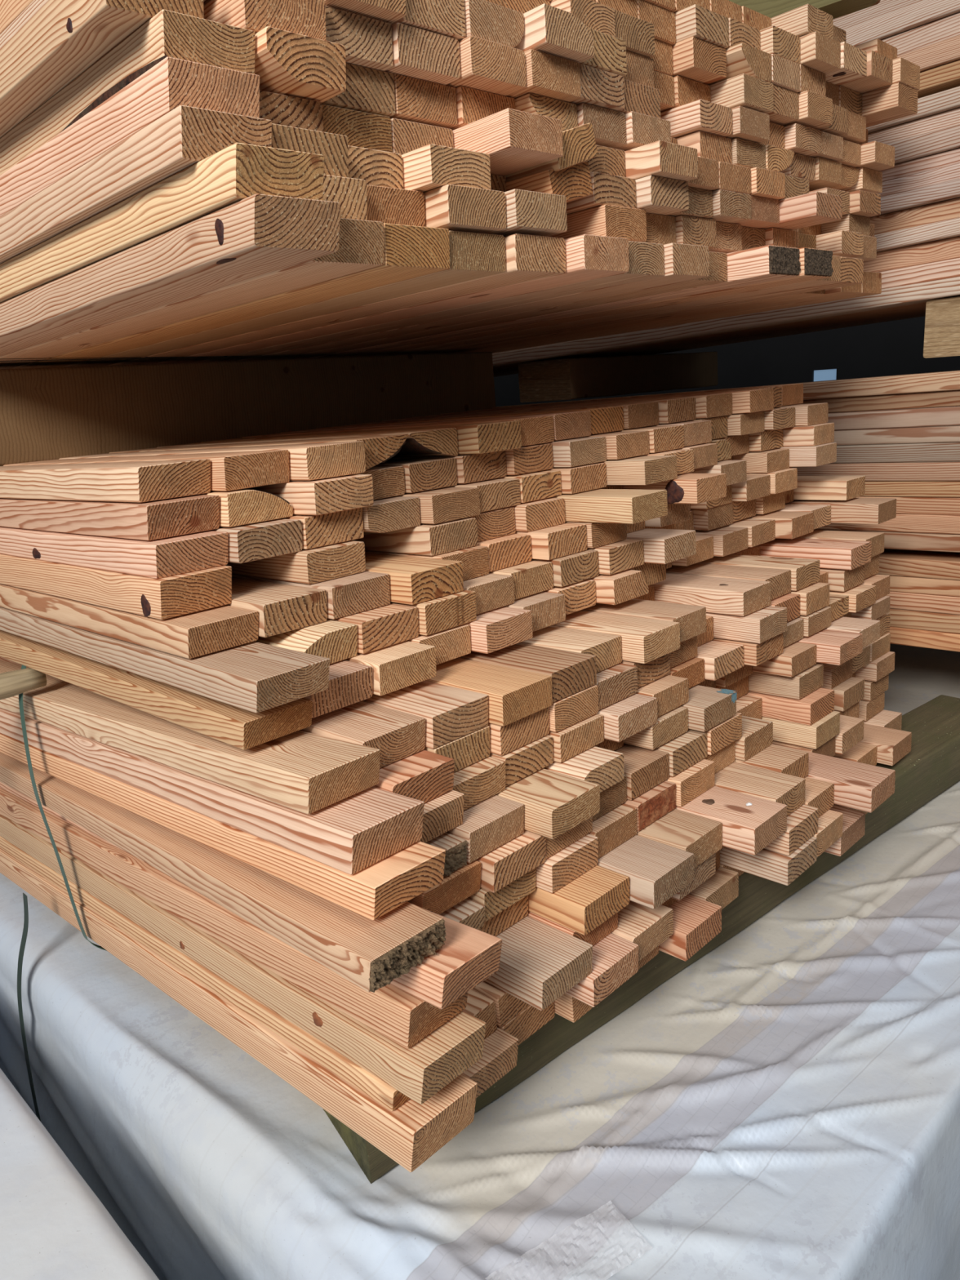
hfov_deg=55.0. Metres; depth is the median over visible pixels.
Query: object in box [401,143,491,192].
board
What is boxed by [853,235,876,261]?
board
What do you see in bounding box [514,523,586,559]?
board
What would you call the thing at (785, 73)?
board
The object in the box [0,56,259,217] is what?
board
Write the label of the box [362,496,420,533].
board
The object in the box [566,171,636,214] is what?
board
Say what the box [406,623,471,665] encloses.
board
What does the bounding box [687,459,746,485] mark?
board
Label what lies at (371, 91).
board
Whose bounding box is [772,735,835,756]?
board
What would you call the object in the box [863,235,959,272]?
board
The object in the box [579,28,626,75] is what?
board
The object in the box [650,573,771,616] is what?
board
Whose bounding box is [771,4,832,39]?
board
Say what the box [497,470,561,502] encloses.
board
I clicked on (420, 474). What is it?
board
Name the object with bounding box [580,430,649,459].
board
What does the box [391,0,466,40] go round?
board
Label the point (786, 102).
board
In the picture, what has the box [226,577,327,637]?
board
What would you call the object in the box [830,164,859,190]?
board
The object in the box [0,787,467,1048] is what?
board
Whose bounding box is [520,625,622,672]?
board
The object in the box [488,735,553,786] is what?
board
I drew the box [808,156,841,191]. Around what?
board
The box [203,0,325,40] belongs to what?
board
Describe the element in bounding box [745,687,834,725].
board
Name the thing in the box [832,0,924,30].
board
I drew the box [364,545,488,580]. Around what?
board
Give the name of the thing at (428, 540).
board
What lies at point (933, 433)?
board
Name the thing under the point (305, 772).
board
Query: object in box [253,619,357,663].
board
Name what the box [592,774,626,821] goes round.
board
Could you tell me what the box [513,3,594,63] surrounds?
board
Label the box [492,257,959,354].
board
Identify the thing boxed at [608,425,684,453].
board
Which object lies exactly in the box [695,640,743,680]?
board
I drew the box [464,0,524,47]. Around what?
board
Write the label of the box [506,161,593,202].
board
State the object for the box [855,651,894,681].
board
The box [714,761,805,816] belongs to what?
board
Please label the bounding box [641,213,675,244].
board
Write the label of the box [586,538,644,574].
board
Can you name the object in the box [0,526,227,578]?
board
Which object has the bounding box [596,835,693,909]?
board
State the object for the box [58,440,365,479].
board
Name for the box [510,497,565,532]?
board
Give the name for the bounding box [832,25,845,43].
board
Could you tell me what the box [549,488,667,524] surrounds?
board
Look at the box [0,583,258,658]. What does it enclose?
board
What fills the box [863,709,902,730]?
board
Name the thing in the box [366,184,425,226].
board
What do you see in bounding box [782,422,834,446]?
board
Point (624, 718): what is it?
board
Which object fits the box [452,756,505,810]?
board
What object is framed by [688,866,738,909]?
board
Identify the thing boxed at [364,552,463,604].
board
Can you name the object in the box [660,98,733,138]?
board
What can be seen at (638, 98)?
board
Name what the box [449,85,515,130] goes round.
board
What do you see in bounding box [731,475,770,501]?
board
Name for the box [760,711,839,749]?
board
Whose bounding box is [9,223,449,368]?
board
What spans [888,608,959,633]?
board
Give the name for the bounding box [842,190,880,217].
board
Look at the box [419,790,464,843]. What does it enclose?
board
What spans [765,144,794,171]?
board
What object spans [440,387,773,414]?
board
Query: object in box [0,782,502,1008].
board
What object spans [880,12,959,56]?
board
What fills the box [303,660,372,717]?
board
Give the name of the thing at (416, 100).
board
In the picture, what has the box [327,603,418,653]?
board
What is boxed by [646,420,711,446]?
board
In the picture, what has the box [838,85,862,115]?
board
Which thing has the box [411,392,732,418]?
board
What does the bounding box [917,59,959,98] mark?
board
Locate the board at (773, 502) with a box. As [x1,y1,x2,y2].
[755,491,785,514]
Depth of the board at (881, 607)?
1.93 m
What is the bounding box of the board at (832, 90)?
[826,81,839,106]
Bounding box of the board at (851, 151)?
[836,139,861,167]
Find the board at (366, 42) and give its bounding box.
[324,5,392,71]
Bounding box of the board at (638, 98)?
[617,79,660,118]
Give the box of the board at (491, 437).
[200,420,521,454]
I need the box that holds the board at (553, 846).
[545,816,592,858]
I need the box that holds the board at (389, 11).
[324,0,405,23]
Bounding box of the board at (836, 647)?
[796,629,862,665]
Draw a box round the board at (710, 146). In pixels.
[676,131,732,164]
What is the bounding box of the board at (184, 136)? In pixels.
[0,105,271,264]
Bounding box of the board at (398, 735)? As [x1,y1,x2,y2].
[299,701,425,768]
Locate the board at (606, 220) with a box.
[548,204,646,242]
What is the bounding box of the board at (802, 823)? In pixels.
[764,804,817,855]
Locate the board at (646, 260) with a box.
[200,240,664,361]
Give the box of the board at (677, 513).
[644,503,689,527]
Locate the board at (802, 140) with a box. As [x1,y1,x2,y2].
[784,123,820,156]
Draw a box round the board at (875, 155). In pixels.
[853,141,894,171]
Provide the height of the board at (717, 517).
0.043 m
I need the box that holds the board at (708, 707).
[680,684,737,732]
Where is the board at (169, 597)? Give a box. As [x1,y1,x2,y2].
[0,553,231,619]
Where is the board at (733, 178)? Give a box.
[710,161,751,194]
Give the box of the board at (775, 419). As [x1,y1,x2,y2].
[763,407,795,430]
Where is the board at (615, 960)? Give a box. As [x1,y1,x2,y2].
[564,933,638,1007]
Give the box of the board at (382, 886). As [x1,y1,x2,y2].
[0,733,445,920]
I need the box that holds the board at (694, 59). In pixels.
[671,36,726,84]
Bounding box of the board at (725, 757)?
[703,741,734,773]
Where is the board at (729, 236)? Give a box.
[708,221,742,253]
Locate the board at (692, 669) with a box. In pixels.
[667,657,704,688]
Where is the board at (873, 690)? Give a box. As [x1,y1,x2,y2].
[862,673,888,701]
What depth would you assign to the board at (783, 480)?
1.91 m
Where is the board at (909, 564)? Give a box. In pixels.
[875,551,959,580]
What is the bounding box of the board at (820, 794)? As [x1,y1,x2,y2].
[804,777,834,817]
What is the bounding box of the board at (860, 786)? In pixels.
[772,743,895,813]
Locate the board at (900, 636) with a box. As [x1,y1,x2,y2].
[888,626,959,652]
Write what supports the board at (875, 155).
on the board at (870, 180)
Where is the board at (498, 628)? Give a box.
[466,606,533,653]
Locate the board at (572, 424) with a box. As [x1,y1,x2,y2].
[280,410,591,440]
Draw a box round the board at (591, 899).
[528,865,629,935]
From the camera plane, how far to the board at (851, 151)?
1.78 m
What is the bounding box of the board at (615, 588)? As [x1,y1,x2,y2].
[586,569,648,604]
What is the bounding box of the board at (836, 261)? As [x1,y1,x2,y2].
[373,255,840,355]
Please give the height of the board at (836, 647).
0.038 m
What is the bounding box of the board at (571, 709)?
[548,684,598,732]
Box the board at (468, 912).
[439,897,484,929]
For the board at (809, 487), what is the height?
0.043 m
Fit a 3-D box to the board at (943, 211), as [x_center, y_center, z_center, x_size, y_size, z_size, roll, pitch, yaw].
[0.505,-1.050,2.658,4.598,0.227,0.096,11,21,44]
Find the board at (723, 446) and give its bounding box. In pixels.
[701,439,731,461]
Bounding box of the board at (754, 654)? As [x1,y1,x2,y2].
[711,632,783,666]
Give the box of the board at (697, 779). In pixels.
[665,759,715,807]
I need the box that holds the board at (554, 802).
[495,768,599,839]
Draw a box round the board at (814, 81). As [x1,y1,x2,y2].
[796,64,826,97]
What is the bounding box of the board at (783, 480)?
[746,468,797,493]
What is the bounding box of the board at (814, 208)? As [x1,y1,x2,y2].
[759,191,842,230]
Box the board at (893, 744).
[859,723,911,765]
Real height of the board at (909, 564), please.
0.048 m
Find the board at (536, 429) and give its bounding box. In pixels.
[242,415,554,446]
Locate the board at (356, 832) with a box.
[0,707,424,875]
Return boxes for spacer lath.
[0,667,46,699]
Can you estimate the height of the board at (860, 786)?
0.043 m
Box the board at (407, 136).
[391,118,453,155]
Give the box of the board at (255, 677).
[0,606,329,713]
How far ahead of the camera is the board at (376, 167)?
1.03 m
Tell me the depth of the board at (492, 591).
1.35 m
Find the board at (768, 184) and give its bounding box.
[749,167,785,199]
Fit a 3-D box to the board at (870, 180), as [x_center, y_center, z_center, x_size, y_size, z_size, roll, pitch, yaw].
[-0.407,-1.113,3.052,3.400,0.040,0.096,9,20,44]
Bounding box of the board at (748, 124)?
[725,106,769,143]
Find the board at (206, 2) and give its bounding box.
[203,0,210,5]
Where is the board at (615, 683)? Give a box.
[595,662,637,710]
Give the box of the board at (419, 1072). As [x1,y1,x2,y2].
[0,813,485,1104]
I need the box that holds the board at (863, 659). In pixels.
[852,644,870,673]
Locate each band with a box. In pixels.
[0,355,243,361]
[17,893,40,1121]
[18,665,106,951]
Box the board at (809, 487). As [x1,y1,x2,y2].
[793,475,865,500]
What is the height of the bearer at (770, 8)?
0.082 m
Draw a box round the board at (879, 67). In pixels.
[839,49,893,93]
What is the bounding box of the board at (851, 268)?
[406,257,863,354]
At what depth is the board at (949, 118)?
2.06 m
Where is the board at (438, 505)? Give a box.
[396,487,479,524]
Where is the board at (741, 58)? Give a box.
[706,43,771,85]
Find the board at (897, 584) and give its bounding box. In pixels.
[889,575,959,596]
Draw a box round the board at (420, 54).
[383,22,460,84]
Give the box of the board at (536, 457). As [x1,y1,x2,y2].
[505,443,553,475]
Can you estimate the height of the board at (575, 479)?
0.042 m
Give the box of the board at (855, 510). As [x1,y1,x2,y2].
[786,497,896,524]
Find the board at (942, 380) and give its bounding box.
[495,370,959,407]
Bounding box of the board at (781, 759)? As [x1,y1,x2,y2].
[734,744,808,777]
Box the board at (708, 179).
[686,156,719,190]
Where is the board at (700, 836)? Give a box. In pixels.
[635,808,722,868]
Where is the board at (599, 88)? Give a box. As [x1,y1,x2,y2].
[569,63,625,111]
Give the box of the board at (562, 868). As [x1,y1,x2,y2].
[535,834,598,893]
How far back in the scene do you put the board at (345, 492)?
1.21 m
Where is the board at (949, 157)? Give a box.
[879,147,959,182]
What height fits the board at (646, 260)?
0.044 m
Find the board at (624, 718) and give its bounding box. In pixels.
[597,693,657,742]
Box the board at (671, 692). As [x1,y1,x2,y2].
[635,675,688,717]
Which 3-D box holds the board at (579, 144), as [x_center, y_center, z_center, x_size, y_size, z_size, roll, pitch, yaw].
[-1.077,-0.811,2.359,3.400,0.062,0.091,9,20,44]
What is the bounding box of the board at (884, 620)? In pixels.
[874,612,890,636]
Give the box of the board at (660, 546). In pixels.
[626,528,696,564]
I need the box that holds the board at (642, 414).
[349,401,658,429]
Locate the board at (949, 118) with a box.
[867,107,959,144]
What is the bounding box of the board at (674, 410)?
[382,397,695,423]
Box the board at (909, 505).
[855,496,959,515]
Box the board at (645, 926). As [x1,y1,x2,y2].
[610,900,673,961]
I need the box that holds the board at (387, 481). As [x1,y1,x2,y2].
[355,466,404,499]
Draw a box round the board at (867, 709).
[858,692,884,720]
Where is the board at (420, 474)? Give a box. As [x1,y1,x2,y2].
[374,457,457,493]
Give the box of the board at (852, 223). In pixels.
[821,213,870,235]
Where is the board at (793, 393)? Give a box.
[493,383,803,408]
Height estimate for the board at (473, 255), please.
0.046 m
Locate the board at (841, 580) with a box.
[819,564,864,591]
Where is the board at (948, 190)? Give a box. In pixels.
[871,178,959,217]
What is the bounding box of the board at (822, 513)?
[775,503,831,529]
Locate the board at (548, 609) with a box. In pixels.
[504,591,565,631]
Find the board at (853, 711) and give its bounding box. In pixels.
[833,701,859,718]
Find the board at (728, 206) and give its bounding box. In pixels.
[707,189,751,223]
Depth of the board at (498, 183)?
1.19 m
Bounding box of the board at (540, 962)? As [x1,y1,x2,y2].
[484,915,592,1010]
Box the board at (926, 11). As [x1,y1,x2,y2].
[844,0,959,46]
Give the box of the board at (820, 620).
[796,606,831,636]
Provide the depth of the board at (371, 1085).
1.22 m
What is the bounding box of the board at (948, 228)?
[874,217,959,252]
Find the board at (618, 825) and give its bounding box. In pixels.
[587,804,636,858]
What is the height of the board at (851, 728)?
0.043 m
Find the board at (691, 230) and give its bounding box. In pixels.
[675,214,716,248]
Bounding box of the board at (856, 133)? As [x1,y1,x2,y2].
[839,111,866,143]
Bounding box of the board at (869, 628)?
[823,616,879,648]
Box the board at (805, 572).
[697,554,819,591]
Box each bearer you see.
[0,351,495,466]
[323,694,959,1183]
[517,351,717,402]
[728,0,880,19]
[923,296,959,358]
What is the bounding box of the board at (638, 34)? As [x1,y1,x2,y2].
[614,9,654,57]
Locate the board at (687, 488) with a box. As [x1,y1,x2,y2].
[622,473,726,504]
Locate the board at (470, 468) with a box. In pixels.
[389,450,506,484]
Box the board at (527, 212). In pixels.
[488,188,567,236]
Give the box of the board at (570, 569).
[531,549,599,586]
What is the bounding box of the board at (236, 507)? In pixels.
[198,489,293,527]
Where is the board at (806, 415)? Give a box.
[773,402,828,426]
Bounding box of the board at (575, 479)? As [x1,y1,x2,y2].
[546,462,606,493]
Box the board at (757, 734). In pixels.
[734,715,773,760]
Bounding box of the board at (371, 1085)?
[0,836,409,1111]
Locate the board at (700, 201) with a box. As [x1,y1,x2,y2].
[667,186,713,218]
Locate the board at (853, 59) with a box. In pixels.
[825,41,866,85]
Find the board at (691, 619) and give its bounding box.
[581,598,706,642]
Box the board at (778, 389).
[467,386,782,411]
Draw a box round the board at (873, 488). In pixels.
[861,480,959,497]
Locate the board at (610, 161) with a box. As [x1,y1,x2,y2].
[579,145,625,177]
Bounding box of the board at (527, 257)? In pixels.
[108,233,565,365]
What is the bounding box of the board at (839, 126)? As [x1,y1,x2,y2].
[816,104,848,136]
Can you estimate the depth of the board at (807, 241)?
1.71 m
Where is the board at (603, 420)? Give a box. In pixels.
[315,405,623,434]
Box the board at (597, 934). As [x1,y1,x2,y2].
[526,911,617,946]
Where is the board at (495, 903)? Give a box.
[467,867,536,922]
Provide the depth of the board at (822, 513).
1.99 m
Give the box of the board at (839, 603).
[826,593,848,621]
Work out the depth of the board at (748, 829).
1.35 m
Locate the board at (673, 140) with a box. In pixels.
[671,137,677,144]
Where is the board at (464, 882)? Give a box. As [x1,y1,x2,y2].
[407,860,481,914]
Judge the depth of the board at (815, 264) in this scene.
1.68 m
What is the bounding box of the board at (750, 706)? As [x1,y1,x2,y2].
[736,694,761,719]
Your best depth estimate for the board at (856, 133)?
1.77 m
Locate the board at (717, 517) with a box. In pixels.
[689,502,733,530]
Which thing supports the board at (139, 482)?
on the board at (152, 520)
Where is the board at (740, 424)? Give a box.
[716,411,764,435]
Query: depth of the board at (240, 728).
1.16 m
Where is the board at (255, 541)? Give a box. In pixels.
[208,518,302,563]
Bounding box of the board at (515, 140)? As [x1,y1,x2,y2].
[452,107,563,176]
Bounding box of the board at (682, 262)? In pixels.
[236,243,709,360]
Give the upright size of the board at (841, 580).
0.043 m
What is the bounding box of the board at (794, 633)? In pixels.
[783,617,804,647]
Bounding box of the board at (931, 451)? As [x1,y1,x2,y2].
[830,441,959,463]
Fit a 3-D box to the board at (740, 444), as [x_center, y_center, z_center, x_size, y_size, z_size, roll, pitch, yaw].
[-0.678,-0.600,3.063,3.400,0.040,0.096,10,20,44]
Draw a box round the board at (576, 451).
[540,436,606,467]
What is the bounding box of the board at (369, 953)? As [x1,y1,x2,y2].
[0,752,445,992]
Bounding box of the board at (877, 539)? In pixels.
[796,529,884,557]
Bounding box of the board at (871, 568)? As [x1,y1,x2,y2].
[864,554,879,578]
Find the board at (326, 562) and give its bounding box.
[223,540,365,584]
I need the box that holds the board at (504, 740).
[488,706,549,755]
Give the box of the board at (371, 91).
[321,62,395,116]
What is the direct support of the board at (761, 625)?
on the board at (754, 654)
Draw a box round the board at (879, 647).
[869,632,890,662]
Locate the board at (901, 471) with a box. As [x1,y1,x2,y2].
[791,461,959,480]
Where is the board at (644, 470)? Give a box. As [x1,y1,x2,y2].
[597,455,677,485]
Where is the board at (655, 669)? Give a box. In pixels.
[621,653,670,688]
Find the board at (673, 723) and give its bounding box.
[623,706,688,750]
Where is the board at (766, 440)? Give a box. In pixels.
[748,428,782,451]
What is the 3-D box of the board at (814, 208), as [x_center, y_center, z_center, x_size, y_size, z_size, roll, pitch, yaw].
[-0.615,-0.912,2.734,3.400,0.037,0.096,9,20,44]
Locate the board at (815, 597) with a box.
[788,582,829,615]
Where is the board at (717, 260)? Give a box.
[275,251,727,359]
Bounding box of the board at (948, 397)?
[793,390,959,413]
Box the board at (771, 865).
[720,836,817,885]
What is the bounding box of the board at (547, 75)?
[505,48,581,102]
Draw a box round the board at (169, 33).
[0,8,254,175]
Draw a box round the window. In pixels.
[813,368,836,381]
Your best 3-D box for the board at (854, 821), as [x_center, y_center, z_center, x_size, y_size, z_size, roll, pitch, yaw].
[-0.567,0.126,2.753,3.400,0.043,0.096,10,20,44]
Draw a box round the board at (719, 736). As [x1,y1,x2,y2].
[706,712,742,755]
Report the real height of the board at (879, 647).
0.042 m
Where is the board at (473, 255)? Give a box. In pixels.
[62,230,506,367]
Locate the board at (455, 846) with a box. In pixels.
[425,832,467,876]
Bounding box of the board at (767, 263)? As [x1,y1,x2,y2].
[308,244,800,358]
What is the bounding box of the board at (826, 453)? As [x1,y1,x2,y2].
[774,442,836,466]
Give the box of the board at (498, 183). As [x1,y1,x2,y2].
[490,173,506,192]
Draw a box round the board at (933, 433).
[832,425,959,445]
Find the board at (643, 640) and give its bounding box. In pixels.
[552,609,679,663]
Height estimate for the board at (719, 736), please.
0.043 m
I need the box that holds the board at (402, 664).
[342,640,435,696]
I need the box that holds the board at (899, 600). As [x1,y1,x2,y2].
[885,591,959,614]
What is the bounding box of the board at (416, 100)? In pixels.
[389,73,457,128]
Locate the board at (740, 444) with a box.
[711,434,749,456]
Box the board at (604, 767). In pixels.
[543,746,623,792]
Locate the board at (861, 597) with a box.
[829,584,875,613]
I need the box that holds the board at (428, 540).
[351,517,477,555]
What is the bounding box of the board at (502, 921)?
[478,894,528,936]
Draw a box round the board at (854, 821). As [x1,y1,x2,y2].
[824,804,865,856]
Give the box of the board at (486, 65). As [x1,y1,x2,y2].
[444,35,526,96]
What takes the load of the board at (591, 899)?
on the board at (597, 934)
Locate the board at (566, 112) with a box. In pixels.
[514,93,577,131]
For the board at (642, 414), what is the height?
0.043 m
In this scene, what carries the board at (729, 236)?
on the board at (767, 263)
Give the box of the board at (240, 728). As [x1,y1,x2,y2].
[0,630,312,750]
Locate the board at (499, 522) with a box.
[468,506,515,542]
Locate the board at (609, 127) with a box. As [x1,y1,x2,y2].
[577,102,626,148]
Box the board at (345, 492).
[238,474,373,515]
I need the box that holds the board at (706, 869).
[671,853,715,900]
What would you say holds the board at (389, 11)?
on the board at (366, 42)
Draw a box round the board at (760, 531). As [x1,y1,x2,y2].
[724,518,775,546]
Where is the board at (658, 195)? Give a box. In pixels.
[635,175,688,215]
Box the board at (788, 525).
[746,511,813,538]
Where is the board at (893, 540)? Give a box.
[813,528,959,552]
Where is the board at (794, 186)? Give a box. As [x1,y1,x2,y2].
[778,174,808,199]
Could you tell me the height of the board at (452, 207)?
0.044 m
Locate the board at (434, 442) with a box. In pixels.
[155,427,457,457]
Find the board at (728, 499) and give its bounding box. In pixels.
[690,484,732,509]
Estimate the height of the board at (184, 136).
0.044 m
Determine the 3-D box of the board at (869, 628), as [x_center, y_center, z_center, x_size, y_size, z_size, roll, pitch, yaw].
[-0.457,-0.213,2.947,3.400,0.038,0.096,10,20,44]
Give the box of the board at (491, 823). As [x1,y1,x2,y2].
[445,795,524,862]
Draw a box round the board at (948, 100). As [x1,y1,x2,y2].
[866,85,959,133]
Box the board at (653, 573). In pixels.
[627,562,666,586]
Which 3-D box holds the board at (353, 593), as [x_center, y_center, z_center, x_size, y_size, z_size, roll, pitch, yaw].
[-1.355,-0.261,2.401,3.400,0.043,0.096,10,20,44]
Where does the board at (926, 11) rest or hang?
on the board at (948, 27)
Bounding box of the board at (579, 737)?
[546,713,604,763]
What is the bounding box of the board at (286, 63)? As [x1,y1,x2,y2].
[254,26,346,102]
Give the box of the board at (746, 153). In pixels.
[731,137,765,168]
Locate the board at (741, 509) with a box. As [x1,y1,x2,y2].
[731,498,755,521]
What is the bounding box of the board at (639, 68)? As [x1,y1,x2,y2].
[622,50,653,88]
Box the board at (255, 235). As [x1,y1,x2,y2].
[0,193,340,356]
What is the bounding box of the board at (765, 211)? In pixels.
[734,195,779,228]
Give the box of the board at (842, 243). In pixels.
[816,230,863,257]
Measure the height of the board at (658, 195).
0.040 m
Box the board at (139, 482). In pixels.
[0,458,210,502]
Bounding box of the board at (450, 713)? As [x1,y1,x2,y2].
[361,680,488,748]
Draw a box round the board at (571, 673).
[457,642,596,702]
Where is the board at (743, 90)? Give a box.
[710,73,773,113]
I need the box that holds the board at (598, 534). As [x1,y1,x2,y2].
[564,521,626,548]
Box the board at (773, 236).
[764,227,799,248]
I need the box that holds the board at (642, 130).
[613,111,671,151]
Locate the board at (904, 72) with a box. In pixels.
[866,57,919,92]
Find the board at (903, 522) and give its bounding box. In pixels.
[816,513,959,534]
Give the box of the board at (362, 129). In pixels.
[322,104,391,152]
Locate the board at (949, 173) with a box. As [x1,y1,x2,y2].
[877,163,959,197]
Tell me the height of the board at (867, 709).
0.042 m
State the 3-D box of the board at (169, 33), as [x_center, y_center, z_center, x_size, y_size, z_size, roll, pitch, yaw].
[-1.449,-0.741,2.052,3.400,0.044,0.098,9,20,44]
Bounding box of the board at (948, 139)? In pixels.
[888,124,959,164]
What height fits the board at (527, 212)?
0.044 m
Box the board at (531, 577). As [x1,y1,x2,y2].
[488,560,553,599]
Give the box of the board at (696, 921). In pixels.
[658,894,721,961]
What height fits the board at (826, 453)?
0.042 m
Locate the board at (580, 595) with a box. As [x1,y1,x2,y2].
[542,579,595,614]
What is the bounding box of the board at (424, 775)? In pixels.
[0,656,454,803]
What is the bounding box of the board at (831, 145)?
[810,130,843,161]
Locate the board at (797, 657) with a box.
[752,641,816,677]
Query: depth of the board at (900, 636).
2.30 m
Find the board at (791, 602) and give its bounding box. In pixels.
[769,593,799,622]
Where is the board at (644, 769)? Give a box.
[614,742,669,799]
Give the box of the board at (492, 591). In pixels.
[462,573,514,614]
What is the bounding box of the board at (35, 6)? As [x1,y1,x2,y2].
[0,0,205,48]
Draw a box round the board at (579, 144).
[504,122,597,182]
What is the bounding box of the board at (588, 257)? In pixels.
[156,234,629,363]
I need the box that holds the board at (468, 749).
[423,725,489,772]
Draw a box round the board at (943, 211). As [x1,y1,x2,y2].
[869,197,959,235]
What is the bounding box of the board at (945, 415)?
[826,405,959,430]
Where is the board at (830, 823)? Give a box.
[812,809,843,857]
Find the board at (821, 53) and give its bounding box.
[799,31,840,73]
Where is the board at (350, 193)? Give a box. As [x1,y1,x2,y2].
[322,174,367,220]
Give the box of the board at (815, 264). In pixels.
[344,247,833,356]
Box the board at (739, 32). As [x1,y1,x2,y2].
[725,17,760,49]
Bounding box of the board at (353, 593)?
[231,571,390,619]
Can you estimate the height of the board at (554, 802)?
0.043 m
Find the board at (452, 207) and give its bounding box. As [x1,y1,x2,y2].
[423,184,506,233]
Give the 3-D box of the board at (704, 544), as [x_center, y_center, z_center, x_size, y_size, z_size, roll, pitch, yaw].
[-0.782,-0.373,2.940,3.400,0.043,0.096,10,20,44]
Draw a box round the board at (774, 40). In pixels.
[760,25,800,64]
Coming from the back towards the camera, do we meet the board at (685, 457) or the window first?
the window
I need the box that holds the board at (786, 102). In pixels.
[766,84,799,125]
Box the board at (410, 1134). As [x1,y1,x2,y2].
[0,848,477,1172]
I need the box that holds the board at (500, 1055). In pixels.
[462,1026,518,1097]
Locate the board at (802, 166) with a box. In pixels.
[777,153,815,182]
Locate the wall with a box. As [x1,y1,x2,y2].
[493,315,959,406]
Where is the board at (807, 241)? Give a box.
[799,233,816,248]
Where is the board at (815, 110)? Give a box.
[782,90,832,128]
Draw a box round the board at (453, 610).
[390,590,476,635]
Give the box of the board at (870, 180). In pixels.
[839,167,882,193]
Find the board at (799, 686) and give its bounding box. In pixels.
[748,663,823,699]
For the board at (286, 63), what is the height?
0.044 m
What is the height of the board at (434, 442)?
0.043 m
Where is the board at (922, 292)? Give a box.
[492,276,959,367]
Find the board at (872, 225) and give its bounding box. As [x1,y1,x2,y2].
[870,223,874,236]
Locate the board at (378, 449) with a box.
[109,434,408,470]
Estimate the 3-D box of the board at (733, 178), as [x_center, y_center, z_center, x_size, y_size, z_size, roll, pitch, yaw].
[-0.799,-0.908,2.634,3.400,0.040,0.096,9,20,44]
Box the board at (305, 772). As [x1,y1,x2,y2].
[0,659,380,814]
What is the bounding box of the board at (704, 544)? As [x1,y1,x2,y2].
[671,535,713,566]
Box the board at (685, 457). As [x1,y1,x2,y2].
[638,448,693,475]
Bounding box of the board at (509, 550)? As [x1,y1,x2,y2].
[476,533,531,571]
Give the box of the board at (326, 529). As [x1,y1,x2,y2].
[280,507,364,549]
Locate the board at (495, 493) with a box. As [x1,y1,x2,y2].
[446,478,520,512]
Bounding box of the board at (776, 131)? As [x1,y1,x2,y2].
[760,122,784,148]
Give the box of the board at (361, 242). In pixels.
[0,217,384,368]
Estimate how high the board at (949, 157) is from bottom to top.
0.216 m
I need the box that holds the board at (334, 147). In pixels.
[271,123,348,177]
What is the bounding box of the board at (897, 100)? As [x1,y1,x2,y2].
[862,82,917,128]
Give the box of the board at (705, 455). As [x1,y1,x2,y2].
[674,443,717,469]
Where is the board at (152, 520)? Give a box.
[0,494,219,540]
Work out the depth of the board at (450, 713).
1.15 m
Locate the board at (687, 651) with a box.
[670,635,697,667]
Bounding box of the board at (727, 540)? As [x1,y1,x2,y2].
[693,526,747,556]
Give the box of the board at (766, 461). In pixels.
[733,448,789,473]
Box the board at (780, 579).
[666,563,791,599]
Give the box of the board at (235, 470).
[3,449,289,491]
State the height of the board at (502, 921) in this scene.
0.043 m
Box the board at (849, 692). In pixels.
[831,676,864,711]
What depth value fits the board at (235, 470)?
1.19 m
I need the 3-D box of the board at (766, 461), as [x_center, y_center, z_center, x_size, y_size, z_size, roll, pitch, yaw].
[-0.582,-0.576,3.100,3.400,0.042,0.096,10,20,44]
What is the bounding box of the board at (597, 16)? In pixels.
[549,0,615,36]
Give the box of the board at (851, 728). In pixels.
[835,715,863,754]
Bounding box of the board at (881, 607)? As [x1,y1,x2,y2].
[851,595,890,619]
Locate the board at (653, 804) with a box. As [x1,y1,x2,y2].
[622,780,675,831]
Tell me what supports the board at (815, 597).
on the board at (820, 620)
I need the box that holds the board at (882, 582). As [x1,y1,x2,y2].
[860,574,889,599]
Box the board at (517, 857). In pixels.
[475,829,546,893]
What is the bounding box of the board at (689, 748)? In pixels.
[654,728,706,777]
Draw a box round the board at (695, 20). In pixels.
[674,4,728,48]
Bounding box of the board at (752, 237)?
[741,226,765,250]
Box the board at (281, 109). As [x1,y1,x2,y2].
[259,90,323,132]
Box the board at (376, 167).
[347,145,403,189]
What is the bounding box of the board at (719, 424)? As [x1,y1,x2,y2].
[680,416,728,439]
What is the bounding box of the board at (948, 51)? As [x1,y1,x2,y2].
[897,35,959,72]
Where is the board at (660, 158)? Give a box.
[624,140,697,181]
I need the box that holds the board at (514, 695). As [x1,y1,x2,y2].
[424,657,552,726]
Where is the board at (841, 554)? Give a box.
[756,537,871,569]
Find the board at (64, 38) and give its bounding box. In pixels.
[0,0,204,137]
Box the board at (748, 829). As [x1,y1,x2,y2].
[675,786,786,855]
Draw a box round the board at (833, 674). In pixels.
[818,658,852,688]
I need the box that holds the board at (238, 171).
[0,142,324,303]
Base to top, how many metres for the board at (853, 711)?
0.043 m
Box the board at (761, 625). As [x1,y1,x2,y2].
[706,605,786,644]
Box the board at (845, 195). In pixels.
[808,187,849,215]
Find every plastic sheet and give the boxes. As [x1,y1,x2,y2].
[0,643,959,1279]
[0,1068,159,1279]
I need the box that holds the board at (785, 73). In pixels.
[770,53,799,92]

